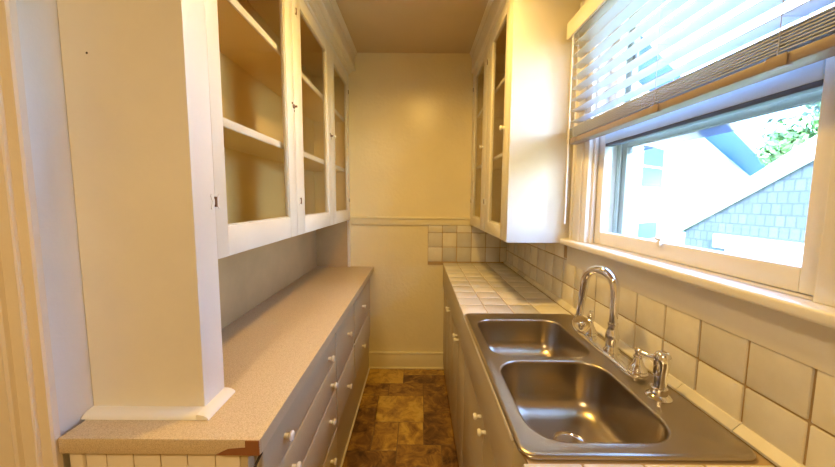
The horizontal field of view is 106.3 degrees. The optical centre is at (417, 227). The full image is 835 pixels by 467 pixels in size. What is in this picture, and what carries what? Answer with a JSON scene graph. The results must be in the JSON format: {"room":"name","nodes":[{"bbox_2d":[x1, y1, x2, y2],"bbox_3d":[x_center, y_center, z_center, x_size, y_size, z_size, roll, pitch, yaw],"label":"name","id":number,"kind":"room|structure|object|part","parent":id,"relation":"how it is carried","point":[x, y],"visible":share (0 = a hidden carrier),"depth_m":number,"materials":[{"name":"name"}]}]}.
{"room":"kitchen","nodes":[
{"label":"kitchen","id":0,"kind":"room"},
{"bbox_2d":[16,0,241,466],"bbox_3d":[-0.935,-0.006,1.641,0.170,2.594,1.888,0,5,0],"label":"wall","id":1,"kind":"structure","parent":0,"point":[38,23],"depth_m":0.74,"materials":[{"name":"white paint"}]},
{"bbox_2d":[0,0,63,466],"bbox_3d":[-0.907,0.081,0.688,0.136,2.594,0.026,0,5,0],"label":"trim","id":2,"kind":"structure","parent":1,"relation":"attached to","point":[29,417],"depth_m":0.69,"materials":[{"name":"paint"}]},
{"bbox_2d":[218,221,347,329],"bbox_3d":[-0.715,0.206,1.713,0.271,0.390,1.775,0,5,0],"label":"backsplash","id":3,"kind":"structure","parent":1,"relation":"attached to","point":[248,278],"depth_m":1.80,"materials":[{"name":"paint"}]},
{"bbox_2d":[342,369,458,466],"bbox_3d":[-0.760,1.450,0.298,3.300,0.060,5.026,0,5,0],"label":"floor","id":4,"kind":"structure","parent":0,"point":[403,418],"depth_m":2.03,"materials":[{"name":"tile"}]},
{"bbox_2d":[70,279,369,466],"bbox_3d":[-0.601,0.866,1.722,0.474,0.846,1.877,0,5,0],"label":"base cabinet","id":5,"kind":"object","parent":4,"relation":"on","point":[316,429],"visible":0.83,"depth_m":1.27,"materials":[{"name":"beige paint"}]},
{"bbox_3d":[-0.636,0.950,0.801,0.406,0.846,0.026,0,5,0],"label":"panel","id":6,"kind":"part","parent":5,"relation":"part of","materials":[{"name":"paint"}]},
{"bbox_2d":[58,221,373,455],"bbox_3d":[-0.608,0.231,1.656,0.485,0.428,1.896,0,5,0],"label":"countertop","id":7,"kind":"structure","parent":5,"relation":"on","point":[292,295],"depth_m":1.23,"materials":[{"name":"laminate"}]},
{"bbox_2d":[57,0,356,419],"bbox_3d":[-0.662,-0.447,1.626,0.365,1.707,1.833,0,5,0],"label":"upper cabinet","id":8,"kind":"object","parent":7,"relation":"on","point":[202,132],"visible":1,"depth_m":0.81,"materials":[{"name":"beige paint"}]},
{"bbox_3d":[-0.700,-0.368,0.757,0.291,1.706,0.020,0,5,0],"label":"panel","id":9,"kind":"part","parent":8,"relation":"part of","materials":[{"name":"beige paint"}]},
{"bbox_3d":[-0.690,0.473,0.850,0.323,0.014,0.119,0,5,0],"label":"molding","id":10,"kind":"part","parent":8,"relation":"part of","materials":[{"name":"white paint"}]},
{"bbox_3d":[-0.562,-0.499,1.113,0.020,1.124,0.583,0,5,0],"label":"door","id":11,"kind":"part","parent":8,"relation":"part of","materials":[{"name":"beige paint"}]},
{"bbox_3d":[-0.563,-0.374,1.650,0.020,1.558,1.799,0,5,0],"label":"frame","id":12,"kind":"part","parent":8,"relation":"part of","materials":[{"name":"white paint"}]},
{"bbox_3d":[-0.839,-0.572,1.642,0.010,1.128,1.779,0,5,0],"label":"panel","id":13,"kind":"part","parent":8,"relation":"part of","materials":[{"name":"paint"}]},
{"bbox_2d":[217,0,342,121],"bbox_3d":[-0.713,-0.780,1.617,0.237,0.022,1.763,0,5,0],"label":"shelf","id":14,"kind":"object","parent":8,"relation":"attached to","point":[243,43],"depth_m":1.34,"materials":[{"name":"paint"}]},
{"bbox_2d":[223,127,342,171],"bbox_3d":[-0.716,-0.385,1.653,0.237,0.022,1.763,0,5,0],"label":"shelf","id":15,"kind":"object","parent":8,"relation":"attached to","point":[242,141],"depth_m":1.37,"materials":[{"name":"paint"}]},
{"bbox_3d":[-0.700,-1.123,1.592,0.260,0.020,1.779,0,5,0],"label":"panel","id":16,"kind":"part","parent":8,"relation":"part of","materials":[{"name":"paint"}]},
{"bbox_3d":[-0.562,-0.553,1.709,0.020,1.124,0.607,0,5,0],"label":"door","id":17,"kind":"part","parent":8,"relation":"part of","materials":[{"name":"beige paint"}]},
{"bbox_3d":[-0.704,-0.641,2.523,0.260,1.108,0.012,0,5,0],"label":"panel","id":18,"kind":"part","parent":8,"relation":"part of","materials":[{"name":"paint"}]},
{"bbox_3d":[-0.533,-1.214,1.573,0.117,0.168,1.799,0,5,0],"label":"cornice","id":19,"kind":"part","parent":8,"relation":"part of","materials":[{"name":"beige paint"}]},
{"bbox_3d":[-0.562,-0.603,2.259,0.020,1.124,0.492,0,5,0],"label":"door","id":20,"kind":"part","parent":8,"relation":"part of","materials":[{"name":"beige paint"}]},
{"bbox_3d":[-0.376,0.611,0.919,0.028,0.030,0.030,0,5,0],"label":"knob","id":21,"kind":"part","parent":5,"relation":"part of","materials":[{"name":"white ceramic"}]},
{"bbox_3d":[-0.402,0.586,1.144,0.024,0.132,0.701,0,5,0],"label":"drawer","id":22,"kind":"part","parent":5,"relation":"part of","materials":[{"name":"beige paint"}]},
{"bbox_3d":[-0.377,0.746,0.977,0.028,0.030,0.030,0,5,0],"label":"knob","id":23,"kind":"part","parent":5,"relation":"part of","materials":[{"name":"white ceramic"}]},
{"bbox_3d":[-0.423,0.867,1.726,0.018,0.846,1.869,0,5,0],"label":"frame","id":24,"kind":"part","parent":5,"relation":"part of","materials":[{"name":"beige paint"}]},
{"bbox_3d":[-0.403,0.726,1.156,0.024,0.138,0.701,0,5,0],"label":"drawer","id":25,"kind":"part","parent":5,"relation":"part of","materials":[{"name":"beige paint"}]},
{"bbox_3d":[-0.404,0.901,1.172,0.024,0.200,0.701,0,5,0],"label":"drawer","id":26,"kind":"part","parent":5,"relation":"part of","materials":[{"name":"beige paint"}]},
{"bbox_3d":[-0.406,1.113,1.192,0.024,0.214,0.701,0,5,0],"label":"drawer","id":27,"kind":"part","parent":5,"relation":"part of","materials":[{"name":"beige paint"}]},
{"bbox_3d":[-0.376,0.573,1.373,0.028,0.030,0.030,0,5,0],"label":"knob","id":28,"kind":"part","parent":5,"relation":"part of","materials":[{"name":"white ceramic"}]},
{"bbox_3d":[-0.378,0.868,1.400,0.028,0.030,0.030,0,5,0],"label":"knob","id":29,"kind":"part","parent":5,"relation":"part of","materials":[{"name":"white ceramic"}]},
{"bbox_3d":[-0.379,1.061,1.420,0.028,0.030,0.030,0,5,0],"label":"knob","id":30,"kind":"part","parent":5,"relation":"part of","materials":[{"name":"white ceramic"}]},
{"bbox_3d":[-0.377,0.713,1.416,0.028,0.030,0.030,0,5,0],"label":"knob","id":31,"kind":"part","parent":5,"relation":"part of","materials":[{"name":"white ceramic"}]},
{"bbox_3d":[-0.402,0.613,1.720,0.024,0.262,0.410,0,5,0],"label":"drawer","id":32,"kind":"part","parent":5,"relation":"part of","materials":[{"name":"beige paint"}]},
{"bbox_3d":[-0.404,0.860,1.742,0.024,0.218,0.410,0,5,0],"label":"drawer","id":33,"kind":"part","parent":5,"relation":"part of","materials":[{"name":"beige paint"}]},
{"bbox_3d":[-0.412,1.283,1.751,0.010,0.014,1.842,0,5,0],"label":"toe trim","id":34,"kind":"part","parent":5,"relation":"part of","materials":[{"name":"beige paint"}]},
{"bbox_3d":[-0.404,0.811,2.283,0.024,0.218,0.631,0,5,0],"label":"drawer","id":35,"kind":"part","parent":5,"relation":"part of","materials":[{"name":"beige paint"}]},
{"bbox_3d":[-0.402,0.568,2.260,0.024,0.254,0.631,0,5,0],"label":"drawer","id":36,"kind":"part","parent":5,"relation":"part of","materials":[{"name":"beige paint"}]},
{"bbox_2d":[443,265,525,466],"bbox_3d":[0.466,0.856,1.571,0.551,0.908,2.175,0,5,0],"label":"base cabinet","id":37,"kind":"object","parent":4,"relation":"on","point":[482,438],"visible":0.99,"depth_m":1.31,"materials":[{"name":"beige paint"}]},
{"bbox_3d":[0.225,0.831,2.510,0.013,0.666,0.240,0,5,0],"label":"door","id":38,"kind":"part","parent":37,"relation":"part of","materials":[{"name":"beige paint"}]},
{"bbox_3d":[0.225,0.852,2.276,0.013,0.666,0.221,0,5,0],"label":"door","id":39,"kind":"part","parent":37,"relation":"part of","materials":[{"name":"beige paint"}]},
{"bbox_3d":[0.224,0.872,2.058,0.013,0.666,0.209,0,5,0],"label":"door","id":40,"kind":"part","parent":37,"relation":"part of","materials":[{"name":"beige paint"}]},
{"bbox_3d":[0.224,0.891,1.840,0.013,0.666,0.216,0,5,0],"label":"door","id":41,"kind":"part","parent":37,"relation":"part of","materials":[{"name":"beige paint"}]},
{"bbox_3d":[0.224,0.912,1.612,0.013,0.666,0.234,0,5,0],"label":"door","id":42,"kind":"part","parent":37,"relation":"part of","materials":[{"name":"beige paint"}]},
{"bbox_3d":[0.224,0.942,1.282,0.013,0.666,0.416,0,5,0],"label":"door","id":43,"kind":"part","parent":37,"relation":"part of","materials":[{"name":"beige paint"}]},
{"bbox_3d":[0.205,0.652,1.083,0.028,0.023,0.023,0,5,0],"label":"knob","id":44,"kind":"part","parent":37,"relation":"part of","materials":[{"name":"white ceramic"}]},
{"bbox_3d":[0.205,0.659,1.009,0.028,0.023,0.023,0,5,0],"label":"knob","id":45,"kind":"part","parent":37,"relation":"part of","materials":[{"name":"white ceramic"}]},
{"bbox_3d":[0.224,0.987,0.792,0.013,0.666,0.558,0,5,0],"label":"door","id":46,"kind":"part","parent":37,"relation":"part of","materials":[{"name":"beige paint"}]},
{"bbox_2d":[443,263,776,466],"bbox_3d":[0.472,0.405,1.440,0.526,0.016,2.356,0,5,0],"label":"countertop","id":47,"kind":"structure","parent":37,"relation":"on","point":[477,287],"depth_m":1.62,"materials":[{"name":"beige tile"}]},
{"bbox_2d":[465,313,755,461],"bbox_3d":[0.456,0.516,1.041,0.492,0.180,0.804,0,5,0],"label":"sink","id":48,"kind":"object","parent":47,"relation":"in","point":[559,398],"visible":0.99,"depth_m":0.93,"materials":[{"name":"silver metal"}]},
{"bbox_3d":[0.425,0.483,1.208,0.356,0.142,0.330,0,5,0],"label":"bowl","id":49,"kind":"part","parent":48,"relation":"part of","materials":[{"name":"silver metal"}]},
{"bbox_3d":[0.415,0.523,0.850,0.338,0.158,0.350,0,5,0],"label":"bowl","id":50,"kind":"part","parent":48,"relation":"part of","materials":[{"name":"silver metal"}]},
{"bbox_2d":[571,265,653,379],"bbox_3d":[0.629,0.282,1.035,0.118,0.292,0.382,0,5,0],"label":"faucet","id":51,"kind":"object","parent":48,"relation":"on","point":[635,369],"visible":0.98,"depth_m":1.04,"materials":[{"name":"silver metal"}]},
{"bbox_3d":[0.654,0.364,1.187,0.054,0.078,0.054,0,5,0],"label":"handle","id":52,"kind":"part","parent":51,"relation":"part of","materials":[{"name":"silver metal"}]},
{"bbox_3d":[0.649,0.419,1.072,0.060,0.013,0.332,0,5,0],"label":"plate","id":53,"kind":"part","parent":51,"relation":"part of","materials":[{"name":"silver metal"}]},
{"bbox_3d":[0.647,0.388,0.919,0.054,0.078,0.054,0,5,0],"label":"handle","id":54,"kind":"part","parent":51,"relation":"part of","materials":[{"name":"silver metal"}]},
{"bbox_3d":[0.664,0.361,0.885,0.016,0.019,0.071,-2,6,-27],"label":"lever","id":55,"kind":"part","parent":51,"relation":"part of","materials":[{"name":"silver metal"}]},
{"bbox_2d":[644,350,672,403],"bbox_3d":[0.637,0.385,0.823,0.060,0.125,0.060,0,5,0],"label":"sprayer","id":56,"kind":"object","parent":48,"relation":"on","point":[657,392],"visible":1,"depth_m":0.81,"materials":[{"name":"silver metal"}]},
{"bbox_2d":[348,53,472,351],"bbox_3d":[-0.774,-0.095,2.631,3.450,2.594,0.100,0,5,0],"label":"wall","id":57,"kind":"structure","parent":0,"point":[410,114],"depth_m":2.55,"materials":[{"name":"paint"}]},
{"bbox_2d":[369,351,443,368],"bbox_3d":[-0.095,1.133,2.679,0.665,0.148,0.026,0,5,0],"label":"baseboard","id":58,"kind":"structure","parent":57,"relation":"attached to","point":[377,359],"depth_m":2.67,"materials":[{"name":"paint"}]},
{"bbox_2d":[351,216,469,224],"bbox_3d":[-0.047,-0.058,2.571,0.995,0.067,0.024,0,5,0],"label":"trim","id":59,"kind":"structure","parent":57,"relation":"attached to","point":[355,220],"depth_m":2.57,"materials":[{"name":"paint"}]},
{"bbox_2d":[428,225,834,466],"bbox_3d":[0.416,0.251,1.417,0.662,0.331,2.378,0,5,0],"label":"backsplash","id":60,"kind":"structure","parent":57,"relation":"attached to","point":[782,407],"depth_m":0.79,"materials":[{"name":"beige tile"}]},
{"bbox_2d":[336,0,487,52],"bbox_3d":[-0.766,-1.216,0.080,3.450,0.100,4.978,0,5,0],"label":"ceiling","id":61,"kind":"structure","parent":0,"point":[373,26],"depth_m":2.06,"materials":[{"name":"paint"}]},
{"bbox_3d":[0.834,0.137,0.202,0.171,2.594,4.778,0,5,0],"label":"wall","id":62,"kind":"structure","parent":0,"visible":0},
{"bbox_2d":[470,0,582,242],"bbox_3d":[0.578,-0.650,1.991,0.347,1.353,1.068,0,5,0],"label":"upper cabinet","id":63,"kind":"object","parent":62,"relation":"attached to","point":[521,51],"visible":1,"depth_m":1.50,"materials":[{"name":"beige paint"}]},
{"bbox_3d":[0.446,-0.593,2.237,0.020,1.187,0.496,0,5,0],"label":"door","id":64,"kind":"part","parent":63,"relation":"part of","materials":[{"name":"beige paint"}]},
{"bbox_3d":[0.449,-1.247,1.944,0.080,0.157,1.054,0,5,0],"label":"cornice","id":65,"kind":"part","parent":63,"relation":"part of","materials":[{"name":"beige paint"}]},
{"bbox_3d":[0.599,-0.630,2.523,0.281,1.173,0.012,0,5,0],"label":"panel","id":66,"kind":"part","parent":63,"relation":"part of","materials":[{"name":"paint"}]},
{"bbox_2d":[477,156,502,169],"bbox_3d":[0.608,-0.435,2.022,0.257,0.020,1.018,0,5,0],"label":"shelf","id":67,"kind":"object","parent":63,"relation":"attached to","point":[497,160],"depth_m":2.16,"materials":[{"name":"paint"}]},
{"bbox_3d":[0.446,-0.578,2.015,0.020,1.204,1.034,0,5,0],"label":"frame","id":68,"kind":"part","parent":63,"relation":"part of","materials":[{"name":"beige paint"}]},
{"bbox_2d":[478,82,504,117],"bbox_3d":[0.610,-0.841,1.985,0.257,0.020,1.018,0,5,0],"label":"shelf","id":69,"kind":"object","parent":63,"relation":"attached to","point":[499,91],"depth_m":2.12,"materials":[{"name":"paint"}]},
{"bbox_3d":[0.603,-1.177,1.960,0.281,0.020,1.034,0,5,0],"label":"panel","id":70,"kind":"part","parent":63,"relation":"part of","materials":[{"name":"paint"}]},
{"bbox_3d":[0.446,-0.549,1.754,0.020,1.187,0.466,0,5,0],"label":"door","id":71,"kind":"part","parent":63,"relation":"part of","materials":[{"name":"beige paint"}]},
{"bbox_3d":[0.594,-0.602,1.476,0.315,1.352,0.034,0,5,0],"label":"panel","id":72,"kind":"part","parent":63,"relation":"part of","materials":[{"name":"beige paint"}]},
{"bbox_2d":[559,0,834,376],"bbox_3d":[0.818,-0.365,0.881,0.250,1.190,1.222,0,5,0],"label":"window","id":73,"kind":"structure","parent":62,"relation":"in","point":[784,308],"depth_m":0.78,"materials":[{"name":"white paint"}]},
{"bbox_3d":[0.825,-0.589,0.917,0.030,0.530,0.799,0,5,0],"label":"sash","id":74,"kind":"part","parent":73,"relation":"part of","materials":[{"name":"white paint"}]},
{"bbox_3d":[0.814,0.119,0.925,0.250,0.026,1.222,0,5,0],"label":"sill","id":75,"kind":"part","parent":73,"relation":"part of","materials":[{"name":"white paint"}]},
{"bbox_2d":[564,0,834,223],"bbox_3d":[0.700,-0.416,0.855,0.066,0.895,1.180,0,5,0],"label":"window blind","id":76,"kind":"object","parent":73,"relation":"attached to","point":[811,40],"visible":1,"depth_m":0.85,"materials":[{"name":"beige paint"}]},
{"bbox_3d":[0.708,-0.620,1.349,0.052,0.448,0.002,0,5,0],"label":"ladder cord","id":77,"kind":"part","parent":76,"relation":"part of","materials":[{"name":"white fabric"}]},
{"bbox_3d":[0.709,-0.823,0.816,0.038,0.057,1.155,0,5,0],"label":"head rail","id":78,"kind":"part","parent":76,"relation":"part of","materials":[{"name":"grey plastic"}]},
{"bbox_3d":[0.708,-0.577,0.881,0.052,0.448,0.002,0,5,0],"label":"ladder cord","id":79,"kind":"part","parent":76,"relation":"part of","materials":[{"name":"white fabric"}]},
{"bbox_3d":[0.706,-0.340,0.867,0.048,0.022,1.130,0,5,0],"label":"rail","id":80,"kind":"part","parent":76,"relation":"part of","materials":[{"name":"brown"}]},
{"bbox_3d":[0.708,-0.549,0.572,0.052,0.448,0.002,0,5,0],"label":"ladder cord","id":81,"kind":"part","parent":76,"relation":"part of","materials":[{"name":"white fabric"}]},
{"bbox_3d":[0.787,-0.129,0.959,0.032,0.458,0.799,0,5,0],"label":"sash","id":82,"kind":"part","parent":73,"relation":"part of","materials":[{"name":"white paint"}]},
{"bbox_3d":[0.787,-0.338,0.940,0.034,0.046,0.695,0,5,0],"label":"meeting rail","id":83,"kind":"part","parent":73,"relation":"part of","materials":[{"name":"white paint"}]},
{"bbox_3d":[0.862,-0.376,0.937,0.034,0.958,0.797,0,5,0],"label":"storm frame","id":84,"kind":"part","parent":73,"relation":"part of","materials":[{"name":"white wood"}]},
{"label":"outside","id":85,"kind":"structure","parent":0,"visible":0},
{"bbox_3d":[15.451,1.380,9.153,29.080,0.100,42.000,0,5,0],"label":"floor","id":86,"kind":"structure","parent":85,"visible":0},
{"bbox_2d":[627,21,769,244],"bbox_3d":[7.227,-1.616,12.110,12.840,5.216,7.230,-3,6,-33],"label":"house","id":87,"kind":"structure","parent":86,"relation":"on","point":[668,184],"depth_m":8.75,"materials":[{"name":"white"}]},
{"bbox_3d":[5.717,0.294,7.809,1.020,0.870,0.020,-3,6,-33],"label":"pane","id":88,"kind":"part","parent":87,"relation":"part of","materials":[{"name":"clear glass"}]},
{"bbox_3d":[5.784,-1.491,7.682,1.110,0.950,0.020,-3,6,-33],"label":"pane","id":89,"kind":"part","parent":87,"relation":"part of","materials":[{"name":"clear glass"}]},
{"bbox_2d":[674,135,816,264],"bbox_3d":[6.074,0.224,2.226,4.250,3.327,5.200,0,5,0],"label":"neighboring house","id":90,"kind":"structure","parent":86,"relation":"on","point":[764,215],"depth_m":3.59,"materials":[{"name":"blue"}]},
{"bbox_3d":[3.982,1.133,2.485,0.040,1.440,3.250,0,5,0],"label":"door","id":91,"kind":"part","parent":90,"relation":"part of","materials":[{"name":"white"}]},
{"bbox_2d":[755,113,819,166],"bbox_3d":[11.903,-1.308,8.554,3.234,5.334,3.554,0,5,0],"label":"tree","id":92,"kind":"object","parent":86,"relation":"on","point":[782,140],"visible":0.34,"depth_m":9.22,"materials":[{"name":"green plant"}]}
]}

